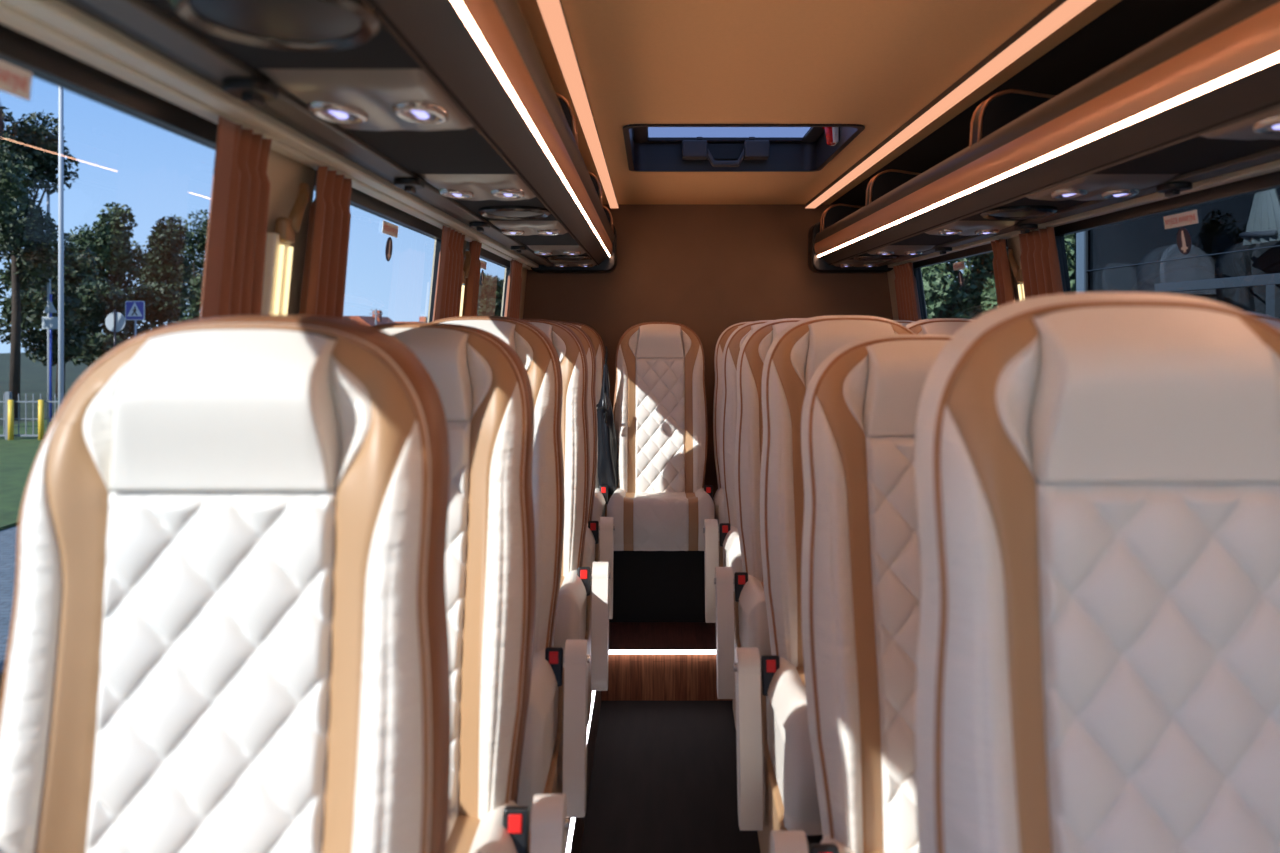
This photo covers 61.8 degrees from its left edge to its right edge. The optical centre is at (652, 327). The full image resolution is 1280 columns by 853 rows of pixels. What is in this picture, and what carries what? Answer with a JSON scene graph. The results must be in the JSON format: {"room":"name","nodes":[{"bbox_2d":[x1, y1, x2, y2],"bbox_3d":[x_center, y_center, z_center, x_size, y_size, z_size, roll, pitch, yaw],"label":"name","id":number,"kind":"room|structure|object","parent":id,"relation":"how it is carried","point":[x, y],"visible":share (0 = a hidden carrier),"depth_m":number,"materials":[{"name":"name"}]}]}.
{"room":"vehicle interior","nodes":[
{"label":"vehicle interior","id":0,"kind":"room"},
{"bbox_2d":[0,149,526,698],"bbox_3d":[-0.749,0.380,2.190,0.248,2.200,6.880,0,0,0],"label":"wall","id":1,"kind":"structure","parent":0,"point":[285,174],"depth_m":2.00,"materials":[{"name":"beige plastic"}]},
{"bbox_2d":[0,23,217,697],"bbox_3d":[-0.720,0.052,0.505,0.092,0.735,2.510,0,0,0],"label":"window","id":2,"kind":"structure","parent":1,"relation":"in","point":[106,181],"depth_m":1.30,"materials":[{"name":"black"}]},
{"bbox_2d":[0,105,3,138],"bbox_3d":[-0.691,-0.214,1.104,0.007,0.064,0.068,0,0,0],"label":"sticker","id":3,"kind":"object","parent":2,"relation":"attached to","point":[1,111],"visible":1,"depth_m":1.13,"materials":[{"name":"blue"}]},
{"bbox_2d":[0,60,31,100],"bbox_3d":[-0.686,-0.266,1.100,0.004,0.031,0.160,0,0,0],"label":"sticker","id":4,"kind":"object","parent":2,"relation":"attached to","point":[14,80],"visible":1,"depth_m":1.15,"materials":[{"name":"white"}]},
{"bbox_2d":[200,116,271,318],"bbox_3d":[-0.664,0.059,1.638,0.108,0.723,0.222,0,0,0],"label":"curtain","id":5,"kind":"object","parent":1,"relation":"hanging from","point":[240,193],"visible":0.41,"depth_m":1.63,"materials":[{"name":"brown fabric"}]},
{"bbox_2d":[0,0,538,269],"bbox_3d":[-0.601,-0.327,2.315,0.034,0.037,6.630,0,0,0],"label":"trim","id":6,"kind":"structure","parent":1,"relation":"attached to","point":[57,14],"depth_m":1.41,"materials":[{"name":"beige plastic"}]},
{"bbox_2d":[261,233,292,314],"bbox_3d":[-0.672,-0.003,1.890,0.059,0.325,0.080,0,0,0],"label":"light","id":7,"kind":"object","parent":1,"relation":"attached to","point":[278,255],"visible":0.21,"depth_m":1.86,"materials":[{"name":"beige plastic"}]},
{"bbox_2d":[275,182,308,243],"bbox_3d":[-0.645,-0.209,1.925,0.038,0.118,0.113,0,0,0],"label":"guide","id":8,"kind":"object","parent":1,"relation":"attached to","point":[285,227],"visible":0.94,"depth_m":1.90,"materials":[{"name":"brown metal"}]},
{"bbox_2d":[299,166,351,318],"bbox_3d":[-0.664,0.059,2.117,0.109,0.723,0.249,0,0,0],"label":"curtain","id":9,"kind":"object","parent":1,"relation":"hanging from","point":[327,243],"visible":0.32,"depth_m":2.06,"materials":[{"name":"brown fabric"}]},
{"bbox_2d":[61,0,616,272],"bbox_3d":[-0.415,-0.450,2.314,0.450,0.324,6.628,0,0,0],"label":"luggage rack","id":10,"kind":"object","parent":1,"relation":"attached to","point":[484,55],"visible":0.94,"depth_m":1.66,"materials":[{"name":"black plastic"}]},
{"bbox_2d":[222,77,278,106],"bbox_3d":[-0.515,-0.300,1.370,0.056,0.024,0.084,0,0,0],"label":"coat hook","id":11,"kind":"object","parent":10,"relation":"attached to","point":[254,92],"visible":1,"depth_m":1.35,"materials":[{"name":"black plastic"}]},
{"bbox_2d":[168,0,379,51],"bbox_3d":[-0.378,-0.314,1.080,0.196,0.016,0.244,0,0,0],"label":"speaker","id":12,"kind":"object","parent":10,"relation":"attached to","point":[293,25],"visible":1,"depth_m":1.08},
{"bbox_2d":[190,0,360,40],"bbox_3d":[-0.378,-0.311,1.080,0.158,0.010,0.196,0,0,0],"label":"grille","id":13,"kind":"object","parent":12,"relation":"attached to","point":[235,20],"depth_m":1.07,"materials":[{"name":"black plastic"}]},
{"bbox_2d":[258,69,473,130],"bbox_3d":[-0.388,-0.310,1.520,0.208,0.023,0.380,0,0,0],"label":"panel","id":14,"kind":"object","parent":10,"relation":"attached to","point":[357,99],"visible":1,"depth_m":1.44,"materials":[{"name":"beige plastic"}]},
{"bbox_2d":[394,178,423,192],"bbox_3d":[-0.515,-0.300,2.260,0.056,0.024,0.084,0,0,0],"label":"coat hook","id":15,"kind":"object","parent":10,"relation":"attached to","point":[409,185],"visible":1,"depth_m":2.23,"materials":[{"name":"black plastic"}]},
{"bbox_2d":[418,174,535,200],"bbox_3d":[-0.388,-0.310,2.430,0.208,0.023,0.380,0,0,0],"label":"panel","id":16,"kind":"object","parent":10,"relation":"attached to","point":[474,187],"visible":0.99,"depth_m":2.34,"materials":[{"name":"beige plastic"}]},
{"bbox_2d":[469,222,489,231],"bbox_3d":[-0.515,-0.300,3.180,0.056,0.024,0.084,0,0,0],"label":"coat hook","id":17,"kind":"object","parent":10,"relation":"attached to","point":[480,226],"visible":1,"depth_m":3.15,"materials":[{"name":"black plastic"}]},
{"bbox_2d":[478,205,550,219],"bbox_3d":[-0.378,-0.314,2.930,0.196,0.016,0.244,0,0,0],"label":"speaker","id":18,"kind":"object","parent":10,"relation":"attached to","point":[513,212],"visible":1,"depth_m":2.88},
{"bbox_2d":[487,211,541,216],"bbox_3d":[-0.378,-0.311,2.930,0.158,0.010,0.196,0,0,0],"label":"grille","id":19,"kind":"object","parent":18,"relation":"attached to","point":[489,213],"depth_m":2.90,"materials":[{"name":"black plastic"}]},
{"bbox_2d":[511,246,525,252],"bbox_3d":[-0.515,-0.300,4.100,0.056,0.024,0.084,0,0,0],"label":"coat hook","id":20,"kind":"object","parent":10,"relation":"attached to","point":[518,249],"visible":1,"depth_m":4.07,"materials":[{"name":"black plastic"}]},
{"bbox_2d":[490,221,566,235],"bbox_3d":[-0.388,-0.310,3.400,0.208,0.023,0.380,0,0,0],"label":"panel","id":21,"kind":"object","parent":10,"relation":"attached to","point":[525,228],"visible":0.99,"depth_m":3.30,"materials":[{"name":"beige plastic"}]},
{"bbox_2d":[527,245,585,254],"bbox_3d":[-0.388,-0.310,4.360,0.208,0.023,0.380,0,0,0],"label":"panel","id":22,"kind":"object","parent":10,"relation":"attached to","point":[538,249],"visible":1,"depth_m":4.23,"materials":[{"name":"beige plastic"}]},
{"bbox_2d":[547,255,590,260],"bbox_3d":[-0.378,-0.314,4.800,0.196,0.016,0.244,0,0,0],"label":"panel","id":23,"kind":"object","parent":10,"relation":"attached to","point":[550,257],"visible":0.98,"depth_m":4.75,"materials":[{"name":"black plastic"}]},
{"bbox_2d":[555,258,583,259],"bbox_3d":[-0.378,-0.311,4.800,0.158,0.010,0.196,0,0,0],"label":"grille","id":24,"kind":"object","parent":23,"relation":"attached to","point":[555,258],"depth_m":4.79,"materials":[{"name":"black plastic"}]},
{"bbox_2d":[549,260,596,266],"bbox_3d":[-0.388,-0.310,5.220,0.208,0.023,0.380,0,0,0],"label":"panel","id":25,"kind":"object","parent":10,"relation":"attached to","point":[585,263],"visible":0.98,"depth_m":5.14,"materials":[{"name":"beige plastic"}]},
{"bbox_2d":[313,171,441,325],"bbox_3d":[-0.720,0.052,2.800,0.092,0.735,1.400,0,0,0],"label":"window","id":26,"kind":"structure","parent":1,"relation":"in","point":[401,289],"depth_m":2.82,"materials":[{"name":"black"}]},
{"bbox_2d":[385,237,392,260],"bbox_3d":[-0.692,-0.206,2.804,0.007,0.064,0.068,0,0,0],"label":"sticker","id":27,"kind":"object","parent":26,"relation":"attached to","point":[388,251],"visible":1,"depth_m":2.80,"materials":[{"name":"brown"}]},
{"bbox_2d":[382,220,397,237],"bbox_3d":[-0.687,-0.258,2.800,0.004,0.031,0.160,0,0,0],"label":"sticker","id":28,"kind":"object","parent":26,"relation":"attached to","point":[390,229],"visible":1,"depth_m":2.79,"materials":[{"name":"white"}]},
{"bbox_2d":[432,225,464,320],"bbox_3d":[-0.665,0.059,3.330,0.109,0.723,0.376,0,0,0],"label":"curtain","id":29,"kind":"object","parent":1,"relation":"hanging from","point":[447,301],"visible":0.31,"depth_m":3.29,"materials":[{"name":"brown fabric"}]},
{"bbox_2d":[460,284,464,315],"bbox_3d":[-0.672,-0.003,3.630,0.059,0.325,0.080,0,0,0],"label":"light","id":30,"kind":"object","parent":1,"relation":"attached to","point":[463,286],"visible":0.07,"depth_m":3.65,"materials":[{"name":"beige plastic"}]},
{"bbox_2d":[462,251,470,283],"bbox_3d":[-0.645,-0.209,3.665,0.038,0.118,0.113,0,0,0],"label":"guide","id":31,"kind":"object","parent":1,"relation":"attached to","point":[466,267],"visible":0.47,"depth_m":3.65,"materials":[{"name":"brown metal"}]},
{"bbox_2d":[462,241,481,315],"bbox_3d":[-0.664,0.059,3.783,0.108,0.723,0.157,0,0,0],"label":"curtain","id":32,"kind":"object","parent":1,"relation":"hanging from","point":[471,290],"visible":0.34,"depth_m":3.73,"materials":[{"name":"brown fabric"}]},
{"bbox_2d":[463,241,509,316],"bbox_3d":[-0.720,0.052,4.480,0.092,0.735,1.360,0,0,0],"label":"window","id":33,"kind":"structure","parent":1,"relation":"in","point":[493,290],"depth_m":4.66,"materials":[{"name":"black"}]},
{"bbox_2d":[480,270,483,285],"bbox_3d":[-0.692,-0.203,4.334,0.007,0.064,0.068,0,0,0],"label":"sticker","id":34,"kind":"object","parent":33,"relation":"attached to","point":[482,272],"visible":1,"depth_m":4.33,"materials":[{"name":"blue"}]},
{"bbox_2d":[480,260,486,269],"bbox_3d":[-0.687,-0.255,4.330,0.004,0.031,0.160,0,0,0],"label":"sticker","id":35,"kind":"object","parent":33,"relation":"attached to","point":[483,264],"visible":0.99,"depth_m":4.33,"materials":[{"name":"white"}]},
{"bbox_2d":[504,259,522,318],"bbox_3d":[-0.664,0.059,4.876,0.108,0.723,0.410,0,0,0],"label":"curtain","id":36,"kind":"object","parent":1,"relation":"hanging from","point":[513,295],"visible":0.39,"depth_m":4.82,"materials":[{"name":"brown fabric"}]},
{"bbox_2d":[580,691,760,852],"bbox_3d":[0.320,1.505,2.190,2.366,0.050,6.880,0,0,0],"label":"floor","id":37,"kind":"structure","parent":0,"point":[663,779],"depth_m":3.49,"materials":[{"name":"black carpet"}]},
{"bbox_2d":[567,691,600,852],"bbox_3d":[-0.210,1.381,1.495,0.010,0.195,5.490,0,0,0],"label":"baseboard","id":38,"kind":"structure","parent":37,"relation":"on","point":[576,843],"depth_m":3.46,"materials":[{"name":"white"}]},
{"bbox_2d":[567,691,594,852],"bbox_3d":[-0.208,1.280,1.660,0.010,0.006,5.120,0,0,0],"label":"light strip","id":39,"kind":"object","parent":38,"relation":"attached to","point":[572,823],"visible":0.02,"depth_m":2.76,"materials":[{"name":"white plastic"}]},
{"bbox_2d":[602,654,732,700],"bbox_3d":[0.060,1.383,4.325,0.529,0.194,0.150,0,0,0],"label":"trim","id":40,"kind":"structure","parent":37,"relation":"on","point":[631,677],"depth_m":4.25,"materials":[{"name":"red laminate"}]},
{"bbox_3d":[-0.519,1.380,2.190,0.608,0.200,6.880,0,0,0],"label":"trim","id":41,"kind":"structure","parent":37,"relation":"on","visible":0},
{"bbox_2d":[0,315,450,852],"bbox_3d":[-0.410,0.652,0.929,0.535,1.336,0.720,0,0,0],"label":"passenger seat","id":42,"kind":"object","parent":41,"relation":"on","point":[229,633],"visible":1,"depth_m":1.08,"materials":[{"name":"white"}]},
{"bbox_2d":[371,323,568,852],"bbox_3d":[-0.399,0.648,1.660,0.535,1.315,0.792,0,0,0],"label":"passenger seat","id":43,"kind":"object","parent":41,"relation":"on","point":[484,388],"visible":0.27,"depth_m":1.79,"materials":[{"name":"beige leather"}]},
{"bbox_2d":[430,316,589,817],"bbox_3d":[-0.411,0.629,2.429,0.535,1.321,0.770,0,0,0],"label":"passenger seat","id":44,"kind":"object","parent":41,"relation":"on","point":[554,753],"visible":0.16,"depth_m":2.48,"materials":[{"name":"beige leather"}]},
{"bbox_2d":[543,687,557,790],"bbox_3d":[-0.447,0.877,2.320,0.452,0.165,0.460,0,0,0],"label":"cushion","id":45,"kind":"object","parent":44,"relation":"on","point":[550,720],"depth_m":2.30,"materials":[{"name":"beige leather"}]},
{"bbox_2d":[520,319,610,725],"bbox_3d":[-0.397,0.629,3.249,0.535,1.321,0.770,0,0,0],"label":"passenger seat","id":46,"kind":"object","parent":41,"relation":"on","point":[582,609],"visible":0.19,"depth_m":3.32,"materials":[{"name":"beige leather"}]},
{"bbox_2d":[579,596,586,639],"bbox_3d":[-0.432,0.877,3.140,0.452,0.165,0.460,0,0,0],"label":"cushion","id":47,"kind":"object","parent":46,"relation":"on","point":[583,609],"depth_m":3.17,"materials":[{"name":"beige leather"}]},
{"bbox_2d":[551,320,614,618],"bbox_3d":[-0.411,0.629,4.029,0.535,1.321,0.770,0,0,0],"label":"passenger seat","id":48,"kind":"object","parent":41,"relation":"on","point":[591,547],"visible":0.08,"depth_m":4.11,"materials":[{"name":"beige leather"}]},
{"bbox_2d":[591,545,594,586],"bbox_3d":[-0.447,0.877,3.920,0.452,0.165,0.460,0,0,0],"label":"cushion","id":49,"kind":"object","parent":48,"relation":"on","point":[593,546],"depth_m":3.91,"materials":[{"name":"beige leather"}]},
{"bbox_2d":[568,322,607,561],"bbox_3d":[-0.445,0.629,4.939,0.474,1.321,0.770,0,0,0],"label":"passenger seat","id":50,"kind":"object","parent":41,"relation":"on","point":[601,492],"visible":0.05,"depth_m":5.09,"materials":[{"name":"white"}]},
{"bbox_2d":[602,505,604,516],"bbox_3d":[-0.450,0.877,4.830,0.452,0.165,0.460,0,0,0],"label":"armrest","id":51,"kind":"object","parent":50,"relation":"on","point":[603,506],"depth_m":4.84,"materials":[{"name":"beige leather"}]},
{"bbox_3d":[0.899,1.380,2.190,1.127,0.200,6.880,0,0,0],"label":"trim","id":52,"kind":"structure","parent":37,"relation":"on","visible":0},
{"bbox_2d":[713,322,748,540],"bbox_3d":[0.512,0.629,4.939,0.469,1.322,0.770,0,0,0],"label":"passenger seat","id":53,"kind":"object","parent":52,"relation":"on","point":[720,514],"visible":0.09,"depth_m":5.08,"materials":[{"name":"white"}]},
{"bbox_2d":[714,502,718,540],"bbox_3d":[0.515,0.877,4.830,0.452,0.165,0.460,0,0,0],"label":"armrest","id":54,"kind":"object","parent":53,"relation":"on","point":[715,503],"depth_m":4.80,"materials":[{"name":"beige leather"}]},
{"bbox_2d":[703,320,771,622],"bbox_3d":[0.455,0.629,3.979,0.535,1.322,0.770,0,0,0],"label":"passenger seat","id":55,"kind":"object","parent":52,"relation":"on","point":[725,552],"visible":0.16,"depth_m":4.05,"materials":[{"name":"beige leather"}]},
{"bbox_2d":[723,547,728,566],"bbox_3d":[0.490,0.877,3.870,0.452,0.165,0.460,0,0,0],"label":"cushion","id":56,"kind":"object","parent":55,"relation":"on","point":[725,553],"depth_m":3.88,"materials":[{"name":"beige leather"}]},
{"bbox_2d":[714,318,806,727],"bbox_3d":[0.450,0.629,3.179,0.535,1.322,0.770,0,0,0],"label":"passenger seat","id":57,"kind":"object","parent":52,"relation":"on","point":[741,613],"visible":0.16,"depth_m":3.25,"materials":[{"name":"beige leather"}]},
{"bbox_2d":[738,602,748,646],"bbox_3d":[0.485,0.877,3.070,0.452,0.165,0.460,0,0,0],"label":"cushion","id":58,"kind":"object","parent":57,"relation":"on","point":[743,623],"depth_m":3.07,"materials":[{"name":"beige leather"}]},
{"bbox_2d":[734,315,914,852],"bbox_3d":[0.448,0.629,2.369,0.535,1.322,0.770,0,0,0],"label":"passenger seat","id":59,"kind":"object","parent":52,"relation":"on","point":[777,785],"visible":0.15,"depth_m":2.43,"materials":[{"name":"beige leather"}]},
{"bbox_2d":[766,696,785,805],"bbox_3d":[0.483,0.877,2.260,0.452,0.165,0.460,0,0,0],"label":"cushion","id":60,"kind":"object","parent":59,"relation":"on","point":[775,731],"depth_m":2.23,"materials":[{"name":"beige leather"}]},
{"bbox_2d":[770,334,953,852],"bbox_3d":[0.438,0.666,1.582,0.535,1.309,0.815,0,0,0],"label":"passenger seat","id":61,"kind":"object","parent":52,"relation":"on","point":[861,565],"visible":0.33,"depth_m":1.72,"materials":[{"name":"beige leather"}]},
{"bbox_2d":[893,320,914,325],"bbox_3d":[0.965,0.629,3.979,0.469,1.322,0.770,0,0,0],"label":"passenger seat","id":62,"kind":"object","parent":52,"relation":"on","point":[903,322],"visible":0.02,"depth_m":4.26,"materials":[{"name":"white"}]},
{"bbox_2d":[905,318,971,334],"bbox_3d":[0.965,0.629,3.179,0.469,1.322,0.770,0,0,0],"label":"passenger seat","id":63,"kind":"object","parent":52,"relation":"on","point":[940,326],"visible":0.05,"depth_m":3.42,"materials":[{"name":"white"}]},
{"bbox_2d":[915,292,1279,852],"bbox_3d":[0.445,0.631,0.836,0.535,1.335,0.713,0,0,0],"label":"passenger seat","id":64,"kind":"object","parent":52,"relation":"on","point":[1097,475],"visible":1,"depth_m":0.99,"materials":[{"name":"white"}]},
{"bbox_2d":[1243,311,1279,330],"bbox_3d":[0.965,0.629,1.559,0.469,1.322,0.770,0,0,0],"label":"passenger seat","id":65,"kind":"object","parent":52,"relation":"on","point":[1274,322],"visible":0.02,"depth_m":1.82,"materials":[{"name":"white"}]},
{"bbox_2d":[523,204,892,501],"bbox_3d":[0.320,0.380,5.655,2.386,2.200,0.050,0,0,0],"label":"wall","id":66,"kind":"structure","parent":0,"point":[708,269],"depth_m":5.63,"materials":[{"name":"brown paint"}]},
{"bbox_2d":[609,551,705,621],"bbox_3d":[0.060,1.117,4.663,0.548,0.325,0.017,0,0,0],"label":"trim","id":67,"kind":"structure","parent":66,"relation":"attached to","point":[648,586],"depth_m":4.66,"materials":[{"name":"black carpet"}]},
{"bbox_2d":[609,622,715,649],"bbox_3d":[0.060,1.283,4.933,0.549,0.006,1.375,0,0,0],"label":"trim","id":68,"kind":"structure","parent":66,"relation":"attached to","point":[622,635],"depth_m":4.44,"materials":[{"name":"laminate"}]},
{"bbox_2d":[607,322,714,550],"bbox_3d":[0.039,0.629,4.939,0.474,1.321,0.770,0,0,0],"label":"passenger seat","id":69,"kind":"object","parent":68,"relation":"on","point":[661,501],"visible":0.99,"depth_m":5.04,"materials":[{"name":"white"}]},
{"bbox_2d":[596,346,617,494],"bbox_3d":[-0.213,0.430,5.006,0.109,0.689,0.160,0,0,10],"label":"jacket","id":70,"kind":"object","parent":69,"relation":"hanging from","point":[607,440],"visible":0.96,"depth_m":4.98,"materials":[{"name":"black fabric"}]},
{"bbox_2d":[609,650,715,653],"bbox_3d":[0.060,1.284,4.240,0.527,0.014,0.008,0,0,0],"label":"light strip","id":71,"kind":"object","parent":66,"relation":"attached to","point":[610,651],"visible":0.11,"depth_m":4.24,"materials":[{"name":"white plastic"}]},
{"bbox_2d":[517,0,1121,203],"bbox_3d":[0.325,-0.665,2.190,1.210,0.030,6.880,0,0,0],"label":"ceiling","id":72,"kind":"structure","parent":0,"point":[875,65],"depth_m":2.65,"materials":[{"name":"beige fabric"}]},
{"bbox_2d":[537,0,618,208],"bbox_3d":[-0.201,-0.635,2.300,0.044,0.028,6.600,0,0,0],"label":"ceiling light strip","id":73,"kind":"object","parent":72,"relation":"attached to","point":[552,12],"visible":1,"depth_m":2.71,"materials":[{"name":"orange plastic"}]},
{"bbox_2d":[623,124,864,171],"bbox_3d":[0.293,-0.711,3.905,0.782,0.135,1.002,0,0,0],"label":"roof hatch","id":74,"kind":"object","parent":72,"relation":"attached to","point":[649,147],"visible":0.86,"depth_m":4.33,"materials":[{"name":"grey plastic"}]},
{"bbox_2d":[822,127,838,145],"bbox_3d":[0.638,-0.711,3.863,0.048,0.110,0.106,0,0,0],"label":"hammer","id":75,"kind":"object","parent":74,"relation":"attached to","point":[832,133],"visible":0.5,"depth_m":3.82,"materials":[{"name":"red plastic"}]},
{"bbox_2d":[805,0,1095,208],"bbox_3d":[0.821,-0.635,2.300,0.053,0.028,6.600,0,0,0],"label":"ceiling light strip","id":76,"kind":"object","parent":72,"relation":"attached to","point":[1059,12],"visible":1,"depth_m":2.72,"materials":[{"name":"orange plastic"}]},
{"bbox_2d":[887,236,1020,319],"bbox_3d":[1.344,0.380,2.190,0.336,2.200,6.880,0,0,0],"label":"wall","id":77,"kind":"structure","parent":0,"point":[1013,243],"depth_m":3.71,"materials":[{"name":"beige plastic"}]},
{"bbox_2d":[893,262,921,320],"bbox_3d":[1.246,0.059,5.118,0.136,0.723,0.398,0,0,0],"label":"curtain","id":78,"kind":"object","parent":77,"relation":"hanging from","point":[908,306],"visible":0.43,"depth_m":5.07,"materials":[{"name":"brown fabric"}]},
{"bbox_2d":[913,239,1007,319],"bbox_3d":[1.302,0.052,4.420,0.122,0.735,1.400,0,0,0],"label":"window","id":79,"kind":"structure","parent":77,"relation":"in","point":[940,293],"depth_m":4.47,"materials":[{"name":"black"}]},
{"bbox_2d":[953,261,964,270],"bbox_3d":[1.257,-0.255,4.400,0.005,0.031,0.160,0,0,0],"label":"sticker","id":80,"kind":"object","parent":79,"relation":"attached to","point":[959,265],"visible":1,"depth_m":4.39,"materials":[{"name":"white"}]},
{"bbox_2d":[958,271,962,285],"bbox_3d":[1.264,-0.203,4.396,0.010,0.064,0.068,0,0,0],"label":"sticker","id":81,"kind":"object","parent":79,"relation":"attached to","point":[960,276],"visible":1,"depth_m":4.39,"materials":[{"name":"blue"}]},
{"bbox_2d":[991,239,1014,306],"bbox_3d":[1.246,0.059,3.711,0.138,0.723,0.146,0,0,0],"label":"curtain","id":82,"kind":"object","parent":77,"relation":"hanging from","point":[1002,275],"visible":0.34,"depth_m":3.69,"materials":[{"name":"brown fabric"}]},
{"bbox_2d":[1008,249,1022,282],"bbox_3d":[1.218,-0.209,3.585,0.040,0.118,0.113,0,0,0],"label":"guide","id":83,"kind":"object","parent":77,"relation":"attached to","point":[1017,272],"visible":0.68,"depth_m":3.56,"materials":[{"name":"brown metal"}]},
{"bbox_2d":[1018,283,1024,299],"bbox_3d":[1.253,-0.003,3.550,0.071,0.325,0.080,0,0,0],"label":"light","id":84,"kind":"object","parent":77,"relation":"attached to","point":[1020,286],"visible":0.09,"depth_m":3.57,"materials":[{"name":"beige plastic"}]},
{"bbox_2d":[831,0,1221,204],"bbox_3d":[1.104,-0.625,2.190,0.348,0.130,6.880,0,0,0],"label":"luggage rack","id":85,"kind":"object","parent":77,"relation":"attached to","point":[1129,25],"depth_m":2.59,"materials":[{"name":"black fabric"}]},
{"bbox_2d":[1019,227,1063,298],"bbox_3d":[1.246,0.059,3.359,0.138,0.723,0.335,0,0,0],"label":"curtain","id":86,"kind":"object","parent":77,"relation":"hanging from","point":[1040,265],"visible":0.27,"depth_m":3.32,"materials":[{"name":"brown fabric"}]},
{"bbox_2d":[808,0,1279,272],"bbox_3d":[1.034,-0.450,2.314,0.438,0.324,6.628,0,0,0],"label":"luggage rack","id":87,"kind":"object","parent":77,"relation":"attached to","point":[1148,111],"visible":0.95,"depth_m":2.12,"materials":[{"name":"brown wood"}]},
{"bbox_2d":[834,260,885,266],"bbox_3d":[1.003,-0.310,5.220,0.202,0.023,0.380,0,0,0],"label":"panel","id":88,"kind":"object","parent":87,"relation":"attached to","point":[847,263],"visible":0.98,"depth_m":5.16,"materials":[{"name":"beige plastic"}]},
{"bbox_2d":[853,255,898,260],"bbox_3d":[1.000,-0.314,4.800,0.196,0.016,0.244,0,0,0],"label":"speaker","id":89,"kind":"object","parent":87,"relation":"attached to","point":[860,257],"visible":1,"depth_m":4.75},
{"bbox_2d":[861,258,888,259],"bbox_3d":[1.000,-0.311,4.800,0.158,0.010,0.196,0,0,0],"label":"grille","id":90,"kind":"object","parent":89,"relation":"attached to","point":[861,258],"depth_m":4.79,"materials":[{"name":"black plastic"}]},
{"bbox_2d":[868,245,934,254],"bbox_3d":[1.003,-0.310,4.360,0.202,0.023,0.380,0,0,0],"label":"panel","id":91,"kind":"object","parent":87,"relation":"attached to","point":[890,249],"visible":1,"depth_m":4.24,"materials":[{"name":"beige plastic"}]},
{"bbox_2d":[935,247,951,253],"bbox_3d":[1.130,-0.300,4.160,0.056,0.024,0.084,0,0,0],"label":"coat hook","id":92,"kind":"object","parent":87,"relation":"attached to","point":[942,250],"visible":1,"depth_m":4.13,"materials":[{"name":"black plastic"}]},
{"bbox_2d":[925,221,1017,235],"bbox_3d":[1.003,-0.310,3.400,0.202,0.023,0.380,0,0,0],"label":"panel","id":93,"kind":"object","parent":87,"relation":"attached to","point":[965,228],"visible":1,"depth_m":3.31,"materials":[{"name":"beige plastic"}]},
{"bbox_2d":[980,205,1057,219],"bbox_3d":[1.000,-0.314,2.930,0.196,0.016,0.244,0,0,0],"label":"speaker","id":94,"kind":"object","parent":87,"relation":"attached to","point":[1026,211],"visible":1,"depth_m":2.88},
{"bbox_2d":[989,211,1046,216],"bbox_3d":[1.000,-0.311,2.930,0.158,0.010,0.196,0,0,0],"label":"grille","id":95,"kind":"object","parent":94,"relation":"attached to","point":[991,213],"depth_m":2.90,"materials":[{"name":"black plastic"}]},
{"bbox_2d":[1014,224,1037,233],"bbox_3d":[1.130,-0.300,3.240,0.056,0.024,0.084,0,0,0],"label":"coat hook","id":96,"kind":"object","parent":87,"relation":"attached to","point":[1023,228],"visible":1,"depth_m":3.21,"materials":[{"name":"black plastic"}]},
{"bbox_2d":[1027,174,1178,200],"bbox_3d":[1.003,-0.310,2.430,0.202,0.023,0.380,0,0,0],"label":"panel","id":97,"kind":"object","parent":87,"relation":"attached to","point":[1089,187],"visible":1,"depth_m":2.35,"materials":[{"name":"beige plastic"}]},
{"bbox_2d":[1156,182,1191,196],"bbox_3d":[1.130,-0.300,2.320,0.056,0.024,0.084,0,0,0],"label":"coat hook","id":98,"kind":"object","parent":87,"relation":"attached to","point":[1169,189],"visible":1,"depth_m":2.30,"materials":[{"name":"black plastic"}]},
{"bbox_2d":[1200,108,1279,139],"bbox_3d":[1.003,-0.310,1.600,0.202,0.023,0.380,0,0,0],"label":"panel","id":99,"kind":"object","parent":87,"relation":"attached to","point":[1266,125],"visible":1,"depth_m":1.66,"materials":[{"name":"beige plastic"}]},
{"bbox_2d":[888,160,1279,267],"bbox_3d":[1.215,-0.327,2.315,0.030,0.037,6.630,0,0,0],"label":"trim","id":100,"kind":"structure","parent":77,"relation":"attached to","point":[1273,166],"depth_m":2.71,"materials":[{"name":"beige plastic"}]},
{"bbox_2d":[1054,170,1279,318],"bbox_3d":[1.302,0.052,2.530,0.122,0.735,1.620,0,0,0],"label":"window","id":101,"kind":"structure","parent":77,"relation":"in","point":[1233,259],"depth_m":2.50,"materials":[{"name":"black"}]},
{"bbox_2d":[1163,210,1198,228],"bbox_3d":[1.257,-0.258,2.550,0.005,0.031,0.160,0,0,0],"label":"sticker","id":102,"kind":"object","parent":101,"relation":"attached to","point":[1189,217],"visible":1,"depth_m":2.54,"materials":[{"name":"white"}]},
{"bbox_2d":[1177,228,1191,254],"bbox_3d":[1.264,-0.206,2.546,0.010,0.064,0.068,0,0,0],"label":"sticker","id":103,"kind":"object","parent":101,"relation":"attached to","point":[1184,242],"visible":1,"depth_m":2.54,"materials":[{"name":"red"}]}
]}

